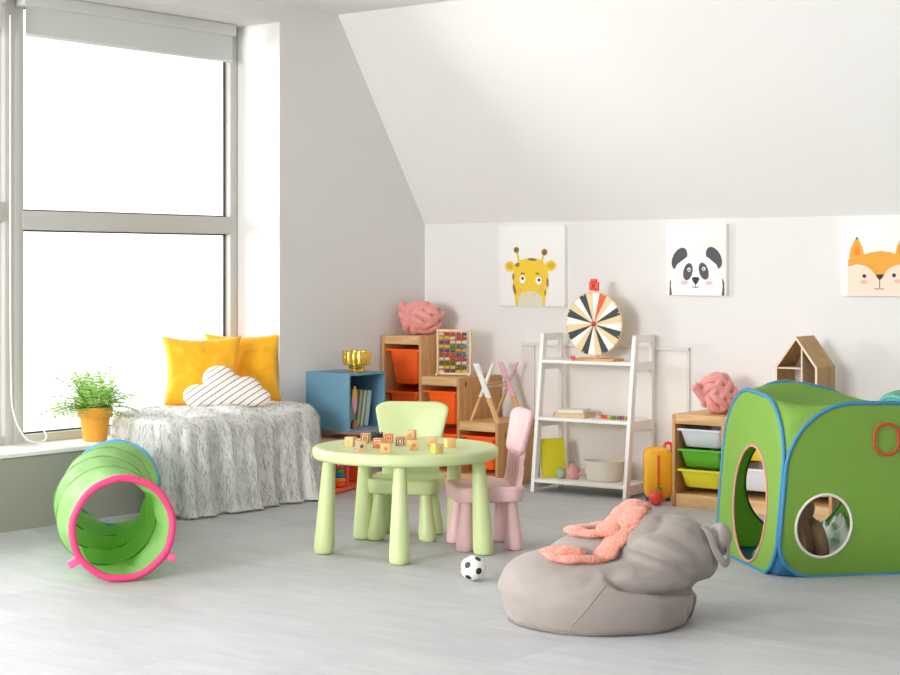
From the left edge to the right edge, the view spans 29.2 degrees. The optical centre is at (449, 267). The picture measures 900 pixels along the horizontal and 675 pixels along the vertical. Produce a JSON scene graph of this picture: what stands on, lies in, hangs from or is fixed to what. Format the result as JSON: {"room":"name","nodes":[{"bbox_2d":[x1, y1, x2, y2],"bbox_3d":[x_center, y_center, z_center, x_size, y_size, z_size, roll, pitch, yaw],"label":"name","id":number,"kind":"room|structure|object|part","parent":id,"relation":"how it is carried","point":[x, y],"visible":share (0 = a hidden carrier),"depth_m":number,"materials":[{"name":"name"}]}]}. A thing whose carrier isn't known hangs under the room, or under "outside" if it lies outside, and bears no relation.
{"room":"children's room","nodes":[
{"label":"children's room","id":0,"kind":"room"},
{"bbox_2d":[0,450,144,532],"bbox_3d":[-4.056,1.119,6.545,0.502,0.363,9.265,0,0,38],"label":"wall","id":1,"kind":"structure","parent":0,"point":[28,484],"depth_m":8.67,"materials":[{"name":"paint"}]},
{"bbox_2d":[0,435,121,458],"bbox_3d":[-3.993,0.926,6.495,0.362,0.022,9.265,0,0,38],"label":"windowsill","id":2,"kind":"structure","parent":1,"relation":"on","point":[75,444],"depth_m":8.81,"materials":[{"name":"white"}]},
{"bbox_2d":[36,363,142,441],"bbox_3d":[-1.909,0.707,9.136,0.583,0.417,0.611,0,0,38],"label":"potted fern","id":3,"kind":"object","parent":2,"relation":"on","point":[94,414],"visible":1,"depth_m":9.09,"materials":[{"name":"plant"}]},
{"bbox_2d":[77,406,112,441],"bbox_3d":[-1.879,0.825,9.149,0.188,0.180,0.188,0,0,38],"label":"pot","id":4,"kind":"object","parent":3,"relation":"attached to","point":[94,422],"depth_m":9.09,"materials":[{"name":"ceramic"}]},
{"bbox_2d":[80,0,424,474],"bbox_3d":[-3.643,-0.214,7.069,0.500,3.028,11.000,0,0,38],"label":"wall","id":5,"kind":"structure","parent":0,"point":[331,226],"depth_m":10.25,"materials":[{"name":"paint"}]},
{"bbox_2d":[0,0,13,445],"bbox_3d":[-2.801,-0.256,8.345,0.086,2.342,1.645,0,0,38],"label":"window","id":6,"kind":"structure","parent":5,"relation":"in","point":[7,8],"depth_m":8.93,"materials":[{"name":"grey"}]},
{"bbox_2d":[9,15,46,442],"bbox_3d":[-2.178,-0.197,8.948,0.085,2.207,0.214,0,0,38],"label":"chain","id":7,"kind":"object","parent":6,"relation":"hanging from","point":[44,431],"visible":1,"depth_m":8.88,"materials":[{"name":"white plastic"}]},
{"bbox_2d":[14,0,236,443],"bbox_3d":[-1.790,-0.256,9.624,0.086,2.342,1.617,0,0,38],"label":"window","id":8,"kind":"structure","parent":5,"relation":"in","point":[27,220],"depth_m":9.48,"materials":[{"name":"grey"}]},
{"bbox_2d":[16,0,235,62],"bbox_3d":[-1.751,-1.313,9.541,0.075,0.227,1.535,0,0,38],"label":"roller blind","id":9,"kind":"object","parent":8,"relation":"attached to","point":[75,21],"visible":1,"depth_m":9.48,"materials":[{"name":"grey fabric"}]},
{"bbox_2d":[255,0,453,14],"bbox_3d":[-0.267,-1.578,4.002,8.600,0.100,9.971,0,0,38],"label":"ceiling","id":10,"kind":"structure","parent":0,"point":[338,7],"depth_m":10.02,"materials":[{"name":"white paint"}]},
{"bbox_2d":[342,350,370,364],"bbox_3d":[-0.553,0.530,10.223,0.174,0.080,0.174,0,0,38],"label":"bowl","id":11,"kind":"object","parent":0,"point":[349,357],"depth_m":10.15,"materials":[{"name":"gold metal"}]},
{"bbox_2d":[0,484,899,674],"bbox_3d":[-0.307,1.350,4.435,9.600,0.100,11.000,0,0,38],"label":"floor","id":12,"kind":"structure","parent":0,"point":[249,592],"depth_m":6.56,"materials":[{"name":"grey wood"}]},
{"bbox_2d":[53,439,176,581],"bbox_3d":[-1.544,1.077,7.875,0.514,0.448,1.581,0,0,-12],"label":"tunnel","id":13,"kind":"object","parent":12,"relation":"on","point":[128,550],"visible":1,"depth_m":7.52,"materials":[{"name":"fabric"}]},
{"bbox_2d":[320,434,359,493],"bbox_3d":[-0.672,1.145,10.105,0.205,0.300,0.460,0,0,24],"label":"shelf","id":14,"kind":"object","parent":12,"relation":"on","point":[351,472],"visible":0.1,"depth_m":10.14,"materials":[{"name":"orange wood"}]},
{"bbox_2d":[335,464,346,487],"bbox_3d":[-0.647,1.204,10.036,0.094,0.138,0.094,0,0,38],"label":"rings","id":15,"kind":"object","parent":14,"relation":"on","point":[340,482],"visible":0.76,"depth_m":10.01,"materials":[{"name":"multicoloured plastic"}]},
{"bbox_2d":[306,369,384,431],"bbox_3d":[-0.617,0.780,10.223,0.340,0.336,0.325,0,0,38],"label":"cube shelf","id":16,"kind":"object","parent":14,"relation":"on","point":[328,391],"visible":0.77,"depth_m":10.12,"materials":[{"name":"blue wood"}]},
{"bbox_2d":[350,390,357,426],"bbox_3d":[-0.631,0.823,10.173,0.160,0.220,0.084,0,0,38],"label":"book","id":17,"kind":"object","parent":16,"relation":"in","point":[351,409],"visible":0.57,"depth_m":10.11,"materials":[{"name":"green paper"}]},
{"bbox_2d":[350,386,358,428],"bbox_3d":[-0.556,0.811,10.066,0.048,0.245,0.048,0,0,38],"label":"tree","id":18,"kind":"object","parent":16,"relation":"in","point":[354,424],"visible":1,"depth_m":10.05,"materials":[{"name":"pink wood"}]},
{"bbox_2d":[350,389,362,425],"bbox_3d":[-0.594,0.826,10.220,0.160,0.216,0.056,0,0,38],"label":"book","id":19,"kind":"object","parent":16,"relation":"in","point":[360,392],"visible":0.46,"depth_m":10.17,"materials":[{"name":"green paper"}]},
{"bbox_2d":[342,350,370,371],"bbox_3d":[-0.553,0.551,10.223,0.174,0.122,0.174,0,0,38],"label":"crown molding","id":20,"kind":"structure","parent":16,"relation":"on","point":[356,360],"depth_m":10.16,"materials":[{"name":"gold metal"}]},
{"bbox_2d":[359,390,366,425],"bbox_3d":[-0.573,0.828,10.246,0.160,0.210,0.055,0,0,38],"label":"book","id":21,"kind":"object","parent":16,"relation":"in","point":[364,392],"visible":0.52,"depth_m":10.20,"materials":[{"name":"green paper"}]},
{"bbox_2d":[356,389,371,425],"bbox_3d":[-0.548,0.827,10.277,0.160,0.213,0.069,0,0,38],"label":"book","id":22,"kind":"object","parent":16,"relation":"in","point":[368,393],"visible":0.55,"depth_m":10.22,"materials":[{"name":"teal paper"}]},
{"bbox_2d":[312,437,497,564],"bbox_3d":[-0.206,1.059,7.971,0.856,0.482,0.856,0,0,38],"label":"table","id":23,"kind":"object","parent":12,"relation":"on","point":[476,453],"visible":0.88,"depth_m":7.81,"materials":[{"name":"green plastic"}]},
{"bbox_3d":[-0.572,1.086,7.869,0.094,0.428,0.097,0,0,38],"label":"leg","id":24,"kind":"part","parent":23,"relation":"part of","materials":[{"name":"green plastic"}]},
{"bbox_2d":[345,436,356,446],"bbox_3d":[-0.457,0.798,7.951,0.044,0.043,0.044,0,0,24],"label":"block","id":25,"kind":"object","parent":23,"relation":"on","point":[350,440],"visible":0.95,"depth_m":7.93,"materials":[{"name":"brown wood"}]},
{"bbox_2d":[355,440,365,450],"bbox_3d":[-0.401,0.798,7.756,0.044,0.043,0.044,0,0,-16],"label":"block","id":26,"kind":"object","parent":23,"relation":"on","point":[359,445],"visible":1,"depth_m":7.74,"materials":[{"name":"brown wood"}]},
{"bbox_3d":[-0.415,1.086,8.287,0.100,0.428,0.094,0,0,38],"label":"leg","id":27,"kind":"part","parent":23,"relation":"part of","materials":[{"name":"green plastic"}]},
{"bbox_2d":[360,433,370,442],"bbox_3d":[-0.396,0.798,8.110,0.044,0.043,0.044,0,0,6],"label":"block","id":28,"kind":"object","parent":23,"relation":"on","point":[366,437],"visible":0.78,"depth_m":8.09,"materials":[{"name":"brown wood"}]},
{"bbox_2d":[371,432,382,440],"bbox_3d":[-0.347,0.799,8.210,0.062,0.040,0.034,0,0,2],"label":"brick","id":29,"kind":"object","parent":23,"relation":"on","point":[375,434],"visible":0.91,"depth_m":8.19,"materials":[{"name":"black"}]},
{"bbox_2d":[373,438,383,447],"bbox_3d":[-0.326,0.798,7.885,0.044,0.043,0.044,0,0,14],"label":"block","id":30,"kind":"object","parent":23,"relation":"on","point":[377,442],"visible":0.91,"depth_m":7.87,"materials":[{"name":"brown wood"}]},
{"bbox_2d":[381,443,390,453],"bbox_3d":[-0.285,0.798,7.652,0.044,0.043,0.044,0,0,-1],"label":"block","id":31,"kind":"object","parent":23,"relation":"on","point":[385,447],"visible":1,"depth_m":7.63,"materials":[{"name":"brown wood"}]},
{"bbox_2d":[383,433,392,442],"bbox_3d":[-0.291,0.798,8.110,0.044,0.043,0.044,0,0,-11],"label":"block","id":32,"kind":"object","parent":23,"relation":"on","point":[388,437],"visible":0.84,"depth_m":8.09,"materials":[{"name":"brown wood"}]},
{"bbox_3d":[-0.221,1.086,7.591,0.094,0.428,0.097,0,0,38],"label":"leg","id":33,"kind":"part","parent":23,"relation":"part of","materials":[{"name":"green plastic"}]},
{"bbox_2d":[395,436,405,445],"bbox_3d":[-0.228,0.798,7.973,0.044,0.043,0.044,0,0,4],"label":"block","id":34,"kind":"object","parent":23,"relation":"on","point":[399,440],"visible":1,"depth_m":7.95,"materials":[{"name":"brown wood"}]},
{"bbox_2d":[406,430,415,439],"bbox_3d":[-0.187,0.798,8.275,0.044,0.043,0.044,0,0,14],"label":"block","id":35,"kind":"object","parent":23,"relation":"on","point":[410,434],"visible":0.98,"depth_m":8.26,"materials":[{"name":"brown wood"}]},
{"bbox_2d":[409,440,418,449],"bbox_3d":[-0.165,0.798,7.799,0.044,0.043,0.044,0,0,-6],"label":"block","id":36,"kind":"object","parent":23,"relation":"on","point":[413,444],"visible":1,"depth_m":7.78,"materials":[{"name":"brown wood"}]},
{"bbox_2d":[427,436,436,445],"bbox_3d":[-0.083,0.798,7.951,0.044,0.043,0.044,0,0,2],"label":"block","id":37,"kind":"object","parent":23,"relation":"on","point":[430,439],"visible":0.79,"depth_m":7.93,"materials":[{"name":"brown wood"}]},
{"bbox_2d":[431,443,442,453],"bbox_3d":[-0.058,0.798,7.652,0.044,0.043,0.044,0,0,-31],"label":"block","id":38,"kind":"object","parent":23,"relation":"on","point":[436,448],"visible":1,"depth_m":7.63,"materials":[{"name":"brown wood"}]},
{"bbox_2d":[444,438,455,447],"bbox_3d":[0.000,0.798,7.885,0.044,0.043,0.044,0,0,-21],"label":"block","id":39,"kind":"object","parent":23,"relation":"on","point":[448,442],"visible":1,"depth_m":7.87,"materials":[{"name":"brown wood"}]},
{"bbox_3d":[0.028,1.086,8.268,0.094,0.428,0.101,0,0,38],"label":"leg","id":40,"kind":"part","parent":23,"relation":"part of","materials":[{"name":"green plastic"}]},
{"bbox_3d":[0.149,1.086,7.841,0.100,0.428,0.094,0,0,38],"label":"leg","id":41,"kind":"part","parent":23,"relation":"part of","materials":[{"name":"green plastic"}]},
{"bbox_2d":[368,401,448,541],"bbox_3d":[-0.209,0.980,8.378,0.363,0.640,0.377,0,0,8],"label":"chair","id":42,"kind":"object","parent":12,"relation":"on","point":[427,418],"visible":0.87,"depth_m":8.44,"materials":[{"name":"green plastic"}]},
{"bbox_3d":[-0.350,1.183,8.261,0.087,0.234,0.087,0,0,8],"label":"leg","id":43,"kind":"part","parent":42,"relation":"part of","materials":[{"name":"green plastic"}]},
{"bbox_3d":[-0.318,1.183,8.484,0.087,0.234,0.087,0,0,8],"label":"leg","id":44,"kind":"part","parent":42,"relation":"part of","materials":[{"name":"green plastic"}]},
{"bbox_3d":[-0.213,1.040,8.355,0.350,0.073,0.330,0,0,8],"label":"seat","id":45,"kind":"part","parent":42,"relation":"part of","materials":[{"name":"green plastic"}]},
{"bbox_3d":[-0.187,0.767,8.527,0.363,0.215,0.076,0,0,8],"label":"backrest","id":46,"kind":"part","parent":42,"relation":"part of","materials":[{"name":"green plastic"}]},
{"bbox_3d":[-0.107,1.183,8.226,0.087,0.234,0.087,0,0,8],"label":"leg","id":47,"kind":"part","parent":42,"relation":"part of","materials":[{"name":"green plastic"}]},
{"bbox_3d":[-0.075,1.183,8.449,0.087,0.234,0.087,0,0,8],"label":"leg","id":48,"kind":"part","parent":42,"relation":"part of","materials":[{"name":"green plastic"}]},
{"bbox_2d":[382,334,538,484],"bbox_3d":[0.057,0.859,10.605,0.900,0.883,0.415,0,0,38],"label":"storage unit","id":49,"kind":"object","parent":12,"relation":"on","point":[409,361],"visible":0.52,"depth_m":10.53,"materials":[{"name":"brown wood"}]},
{"bbox_3d":[-0.288,0.859,10.877,0.020,0.883,0.415,0,0,38],"label":"panel","id":50,"kind":"part","parent":49,"relation":"part of","materials":[{"name":"brown wood"}]},
{"bbox_2d":[397,300,444,334],"bbox_3d":[-0.180,0.307,10.788,0.233,0.215,0.272,0,0,-39],"label":"pillow","id":51,"kind":"object","parent":49,"relation":"on","point":[417,317],"visible":1,"depth_m":10.71,"materials":[{"name":"pink fabric"}]},
{"bbox_3d":[-0.055,0.859,10.693,0.020,0.883,0.415,0,0,38],"label":"panel","id":52,"kind":"part","parent":49,"relation":"part of","materials":[{"name":"brown wood"}]},
{"bbox_2d":[435,329,472,375],"bbox_3d":[0.025,0.514,10.544,0.219,0.285,0.090,0,0,14],"label":"abacus","id":53,"kind":"object","parent":49,"relation":"on","point":[439,372],"visible":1,"depth_m":10.54,"materials":[{"name":"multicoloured wood"}]},
{"bbox_3d":[0.176,0.980,10.511,0.020,0.641,0.415,0,0,38],"label":"panel","id":54,"kind":"part","parent":49,"relation":"part of","materials":[{"name":"brown wood"}]},
{"bbox_2d":[469,362,519,422],"bbox_3d":[0.283,0.743,10.385,0.236,0.345,0.270,0,0,38],"label":"stand","id":55,"kind":"object","parent":49,"relation":"on","point":[507,380],"visible":0.96,"depth_m":10.34,"materials":[{"name":"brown wood"}]},
{"bbox_3d":[0.155,0.843,10.343,0.086,0.145,0.014,0,0,38],"label":"crossed leg","id":56,"kind":"part","parent":55,"relation":"part of","materials":[{"name":"brown wood"}]},
{"bbox_3d":[0.256,0.843,10.243,0.102,0.145,0.014,0,0,38],"label":"crossed leg","id":57,"kind":"part","parent":55,"relation":"part of","materials":[{"name":"brown wood"}]},
{"bbox_3d":[0.304,0.843,10.531,0.086,0.145,0.014,0,0,38],"label":"crossed leg","id":58,"kind":"part","parent":55,"relation":"part of","materials":[{"name":"brown wood"}]},
{"bbox_3d":[0.405,0.843,10.431,0.102,0.145,0.014,0,0,38],"label":"crossed leg","id":59,"kind":"part","parent":55,"relation":"part of","materials":[{"name":"brown wood"}]},
{"bbox_3d":[0.402,1.109,10.332,0.020,0.383,0.415,0,0,38],"label":"panel","id":60,"kind":"part","parent":49,"relation":"part of","materials":[{"name":"brown wood"}]},
{"bbox_2d":[461,555,484,580],"bbox_3d":[0.096,1.248,7.190,0.104,0.104,0.104,0,0,38],"label":"football","id":61,"kind":"object","parent":12,"relation":"on","point":[472,567],"visible":1,"depth_m":7.15,"materials":[{"name":"white leather"}]},
{"bbox_2d":[445,407,533,551],"bbox_3d":[0.183,0.980,8.078,0.377,0.640,0.363,0,0,-11],"label":"chair","id":62,"kind":"object","parent":12,"relation":"on","point":[505,492],"visible":0.99,"depth_m":7.97,"materials":[{"name":"pink plastic"}]},
{"bbox_3d":[0.026,1.183,8.173,0.087,0.234,0.087,0,0,-11],"label":"leg","id":63,"kind":"part","parent":62,"relation":"part of","materials":[{"name":"pink plastic"}]},
{"bbox_3d":[0.072,1.183,7.932,0.087,0.234,0.087,0,0,-11],"label":"leg","id":64,"kind":"part","parent":62,"relation":"part of","materials":[{"name":"pink plastic"}]},
{"bbox_3d":[0.160,1.040,8.073,0.330,0.073,0.350,0,0,-11],"label":"seat","id":65,"kind":"part","parent":62,"relation":"part of","materials":[{"name":"pink plastic"}]},
{"bbox_3d":[0.248,1.183,8.215,0.087,0.234,0.087,0,0,-11],"label":"leg","id":66,"kind":"part","parent":62,"relation":"part of","materials":[{"name":"pink plastic"}]},
{"bbox_3d":[0.294,1.183,7.974,0.087,0.234,0.087,0,0,-11],"label":"leg","id":67,"kind":"part","parent":62,"relation":"part of","materials":[{"name":"pink plastic"}]},
{"bbox_3d":[0.331,0.767,8.106,0.076,0.215,0.363,0,0,-11],"label":"backrest","id":68,"kind":"part","parent":62,"relation":"part of","materials":[{"name":"pink plastic"}]},
{"bbox_2d":[530,332,654,499],"bbox_3d":[0.823,0.843,10.009,0.632,0.915,0.340,0,0,35],"label":"ladder shelf","id":69,"kind":"object","parent":12,"relation":"on","point":[629,487],"visible":0.83,"depth_m":9.95,"materials":[{"name":"white paint"}]},
{"bbox_3d":[0.573,0.843,10.183,0.022,0.915,0.340,0,0,35],"label":"frame","id":70,"kind":"part","parent":69,"relation":"part of","materials":[{"name":"white paint"}]},
{"bbox_2d":[540,437,565,476],"bbox_3d":[0.606,1.113,10.161,0.165,0.225,0.043,0,0,-30],"label":"book","id":71,"kind":"object","parent":69,"relation":"on","point":[552,450],"visible":0.89,"depth_m":10.15,"materials":[{"name":"yellow paper"}]},
{"bbox_2d":[556,468,565,478],"bbox_3d":[0.649,1.196,10.082,0.058,0.062,0.058,0,0,38],"label":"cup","id":72,"kind":"object","parent":69,"relation":"on","point":[561,473],"visible":1,"depth_m":10.06,"materials":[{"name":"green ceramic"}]},
{"bbox_2d":[564,463,583,478],"bbox_3d":[0.723,1.183,10.056,0.095,0.088,0.095,0,0,-17],"label":"teapot","id":73,"kind":"object","parent":69,"relation":"on","point":[572,472],"visible":1,"depth_m":10.03,"materials":[{"name":"pink ceramic"}]},
{"bbox_2d":[554,412,595,418],"bbox_3d":[0.728,0.855,10.081,0.200,0.028,0.150,0,0,30],"label":"book","id":74,"kind":"object","parent":69,"relation":"on","point":[556,414],"visible":0.88,"depth_m":10.02,"materials":[{"name":"beige paper"}]},
{"bbox_2d":[557,408,590,412],"bbox_3d":[0.725,0.832,10.095,0.160,0.018,0.130,0,0,24],"label":"book","id":75,"kind":"object","parent":74,"relation":"on","point":[562,410],"visible":1,"depth_m":10.05,"materials":[{"name":"white paper"}]},
{"bbox_2d":[566,279,623,361],"bbox_3d":[0.843,0.300,10.028,0.372,0.474,0.130,0,0,35],"label":"wheel","id":76,"kind":"object","parent":69,"relation":"on","point":[594,322],"visible":1,"depth_m":10.01,"materials":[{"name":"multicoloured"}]},
{"bbox_2d":[584,458,624,481],"bbox_3d":[0.891,1.168,9.974,0.242,0.118,0.196,0,0,35],"label":"basket","id":77,"kind":"object","parent":69,"relation":"on","point":[596,469],"visible":1,"depth_m":9.90,"materials":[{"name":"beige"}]},
{"bbox_2d":[600,414,626,419],"bbox_3d":[0.947,0.856,9.906,0.190,0.026,0.038,0,0,34],"label":"bead caterpillar","id":78,"kind":"object","parent":69,"relation":"on","point":[602,415],"visible":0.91,"depth_m":9.89,"materials":[{"name":"multicoloured wood"}]},
{"bbox_3d":[1.074,0.843,9.835,0.022,0.915,0.340,0,0,35],"label":"frame","id":79,"kind":"part","parent":69,"relation":"part of","materials":[{"name":"white paint"}]},
{"bbox_2d":[498,510,731,636],"bbox_3d":[0.576,1.105,6.437,0.791,0.390,0.729,0,0,-38],"label":"bean bag","id":80,"kind":"object","parent":12,"relation":"on","point":[646,589],"visible":0.9,"depth_m":6.20,"materials":[{"name":"beige fabric"}]},
{"bbox_2d":[539,499,651,564],"bbox_3d":[0.552,0.978,6.433,0.325,0.199,0.528,0,0,25],"label":"stuffed toy","id":81,"kind":"object","parent":80,"relation":"on","point":[625,517],"visible":0.99,"depth_m":6.38,"materials":[{"name":"pink fabric"}]},
{"bbox_3d":[0.978,1.024,6.343,0.107,0.144,0.084,0,0,0],"label":"handle","id":82,"kind":"part","parent":80,"relation":"part of","materials":[{"name":"beige fabric"}]},
{"bbox_2d":[648,489,663,504],"bbox_3d":[1.130,1.257,9.474,0.086,0.086,0.086,0,0,38],"label":"ball","id":83,"kind":"object","parent":12,"relation":"on","point":[656,497],"visible":1,"depth_m":9.44,"materials":[{"name":"red plastic"}]},
{"bbox_2d":[643,441,671,499],"bbox_3d":[1.169,1.136,9.657,0.168,0.328,0.145,0,0,0],"label":"suitcase","id":84,"kind":"object","parent":12,"relation":"on","point":[657,460],"visible":0.76,"depth_m":9.60,"materials":[{"name":"orange"}]},
{"bbox_3d":[1.223,1.006,9.684,0.059,0.069,0.018,0,0,0],"label":"handle","id":85,"kind":"part","parent":84,"relation":"part of","materials":[{"name":"orange"}]},
{"bbox_2d":[672,409,839,520],"bbox_3d":[1.709,1.048,9.303,0.950,0.503,0.400,0,0,38],"label":"storage unit","id":86,"kind":"object","parent":12,"relation":"on","point":[697,436],"visible":0.34,"depth_m":9.37,"materials":[{"name":"brown wood"}]},
{"bbox_3d":[1.344,1.048,9.591,0.020,0.503,0.400,0,0,38],"label":"panel","id":87,"kind":"part","parent":86,"relation":"part of","materials":[{"name":"brown wood"}]},
{"bbox_2d":[691,372,737,413],"bbox_3d":[1.441,0.682,9.447,0.252,0.226,0.224,0,0,0],"label":"pillow","id":88,"kind":"object","parent":86,"relation":"on","point":[716,392],"visible":0.98,"depth_m":9.37,"materials":[{"name":"pink fabric"}]},
{"bbox_3d":[1.583,1.048,9.402,0.020,0.503,0.400,0,0,38],"label":"panel","id":89,"kind":"part","parent":86,"relation":"part of","materials":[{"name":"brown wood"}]},
{"bbox_2d":[774,335,834,389],"bbox_3d":[1.878,0.578,9.163,0.254,0.435,0.210,0,0,38],"label":"dollhouse","id":90,"kind":"object","parent":86,"relation":"on","point":[805,360],"visible":0.54,"depth_m":9.13,"materials":[{"name":"brown wood"}]},
{"bbox_3d":[2.074,1.048,9.015,0.020,0.503,0.400,0,0,38],"label":"panel","id":91,"kind":"part","parent":86,"relation":"part of","materials":[{"name":"brown wood"}]},
{"bbox_2d":[716,379,899,577],"bbox_3d":[1.695,0.914,7.686,0.835,0.791,0.802,0,0,-10],"label":"tent","id":92,"kind":"object","parent":12,"relation":"on","point":[811,441],"visible":0.91,"depth_m":7.31,"materials":[{"name":"green fabric"}]},
{"bbox_3d":[1.326,0.923,7.621,0.068,0.755,0.745,0,0,-10],"label":"panel","id":93,"kind":"part","parent":92,"relation":"part of","materials":[{"name":"green fabric"}]},
{"bbox_3d":[1.316,1.031,7.574,0.046,0.515,0.412,0,0,-10],"label":"opening trim","id":94,"kind":"part","parent":92,"relation":"part of","materials":[{"name":"pink"}]},
{"bbox_3d":[1.627,0.914,8.066,0.776,0.772,0.014,0,0,-10],"label":"panel","id":95,"kind":"part","parent":92,"relation":"part of","materials":[{"name":"green fabric"}]},
{"bbox_3d":[1.612,0.982,8.068,0.504,0.522,0.019,0,0,-10],"label":"opening trim","id":96,"kind":"part","parent":92,"relation":"part of","materials":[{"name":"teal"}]},
{"bbox_2d":[797,500,829,555],"bbox_3d":[1.523,1.120,7.426,0.176,0.349,0.195,0,0,-10],"label":"plush toy","id":97,"kind":"object","parent":92,"relation":"in","point":[812,536],"visible":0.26,"depth_m":7.36,"materials":[{"name":"brown fabric"}]},
{"bbox_3d":[1.482,1.204,7.360,0.071,0.179,0.076,0,0,-10],"label":"leg","id":98,"kind":"part","parent":97,"relation":"part of","materials":[{"name":"brown fabric"}]},
{"bbox_3d":[1.580,1.184,7.378,0.081,0.220,0.080,0,0,-10],"label":"leg","id":99,"kind":"part","parent":97,"relation":"part of","materials":[{"name":"brown fabric"}]},
{"bbox_3d":[1.573,1.085,7.271,0.257,0.276,0.018,0,0,-9],"label":"opening trim","id":100,"kind":"part","parent":92,"relation":"part of","materials":[{"name":"white fabric"}]},
{"bbox_2d":[823,511,849,553],"bbox_3d":[1.752,1.187,7.678,0.306,0.213,0.288,0,0,38],"label":"crumpled cloth","id":101,"kind":"object","parent":92,"relation":"in","point":[837,530],"visible":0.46,"depth_m":7.61,"materials":[{"name":"white fabric"}]},
{"bbox_3d":[1.765,0.936,7.309,0.776,0.728,0.017,0,0,-10],"label":"panel","id":102,"kind":"part","parent":92,"relation":"part of","materials":[{"name":"green fabric"}]},
{"bbox_2d":[879,390,899,400],"bbox_3d":[2.556,0.945,7.944,1.059,0.729,1.018,0,0,-10],"label":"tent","id":103,"kind":"object","parent":12,"relation":"on","point":[894,395],"visible":0.12,"depth_m":8.12,"materials":[{"name":"green fabric"}]},
{"bbox_3d":[-1.232,1.048,9.460,0.260,0.505,1.000,0,0,38],"label":"window bench","id":104,"kind":"object","parent":12,"relation":"on","visible":0},
{"bbox_2d":[109,401,322,518],"bbox_3d":[-1.254,1.018,9.585,0.866,0.551,1.404,0,0,38],"label":"throw","id":105,"kind":"object","parent":104,"relation":"on","point":[210,461],"visible":0.91,"depth_m":9.21,"materials":[{"name":"grey fur"}]},
{"bbox_2d":[162,335,241,405],"bbox_3d":[-1.396,0.579,9.747,0.455,0.392,0.171,0,0,-10],"label":"cushion","id":106,"kind":"object","parent":105,"relation":"on","point":[187,360],"visible":0.7,"depth_m":9.70,"materials":[{"name":"yellow fabric"}]},
{"bbox_2d":[183,366,270,406],"bbox_3d":[-1.238,0.657,9.597,0.482,0.227,0.122,0,0,-7],"label":"cushion","id":107,"kind":"object","parent":105,"relation":"on","point":[221,385],"visible":0.93,"depth_m":9.56,"materials":[{"name":"white fabric"}]},
{"bbox_2d":[204,333,281,400],"bbox_3d":[-1.199,0.573,9.996,0.452,0.395,0.163,0,0,-7],"label":"cushion","id":108,"kind":"object","parent":105,"relation":"on","point":[257,356],"visible":0.48,"depth_m":9.96,"materials":[{"name":"yellow fabric"}]},
{"bbox_2d":[338,0,899,223],"bbox_3d":[3.018,-1.004,8.162,8.600,1.448,1.029,0,0,38],"label":"sloped ceiling","id":109,"kind":"structure","parent":0,"point":[490,111],"depth_m":9.60,"materials":[{"name":"paint"}]},
{"bbox_2d":[425,215,899,416],"bbox_3d":[3.275,0.510,8.487,9.000,1.580,0.200,0,0,38],"label":"wall","id":110,"kind":"structure","parent":0,"point":[785,272],"depth_m":9.80,"materials":[{"name":"paint"}]},
{"bbox_2d":[499,225,566,306],"bbox_3d":[0.502,-0.012,10.528,0.493,0.488,0.034,0,0,38],"label":"print","id":111,"kind":"object","parent":110,"relation":"attached to","point":[532,259],"visible":1,"depth_m":10.51,"materials":[{"name":"white"}]},
{"bbox_2d":[522,342,689,480],"bbox_3d":[0.905,0.877,10.214,1.170,0.845,0.026,0,0,38],"label":"door","id":112,"kind":"structure","parent":110,"relation":"in","point":[603,389],"depth_m":10.20,"materials":[{"name":"white paint"}]},
{"bbox_3d":[0.905,0.877,10.214,1.170,0.845,0.026,0,0,38],"label":"frame","id":113,"kind":"part","parent":112,"relation":"part of","materials":[{"name":"white wood"}]},
{"bbox_2d":[666,224,728,295],"bbox_3d":[1.404,-0.045,9.817,0.391,0.405,0.032,0,0,38],"label":"print","id":114,"kind":"object","parent":110,"relation":"attached to","point":[697,255],"visible":1,"depth_m":9.80,"materials":[{"name":"white"}]},
{"bbox_2d":[841,221,899,296],"bbox_3d":[2.264,-0.049,9.137,0.413,0.398,0.032,0,0,38],"label":"print","id":115,"kind":"object","parent":110,"relation":"attached to","point":[870,250],"visible":1,"depth_m":9.15,"materials":[{"name":"white"}]}
]}

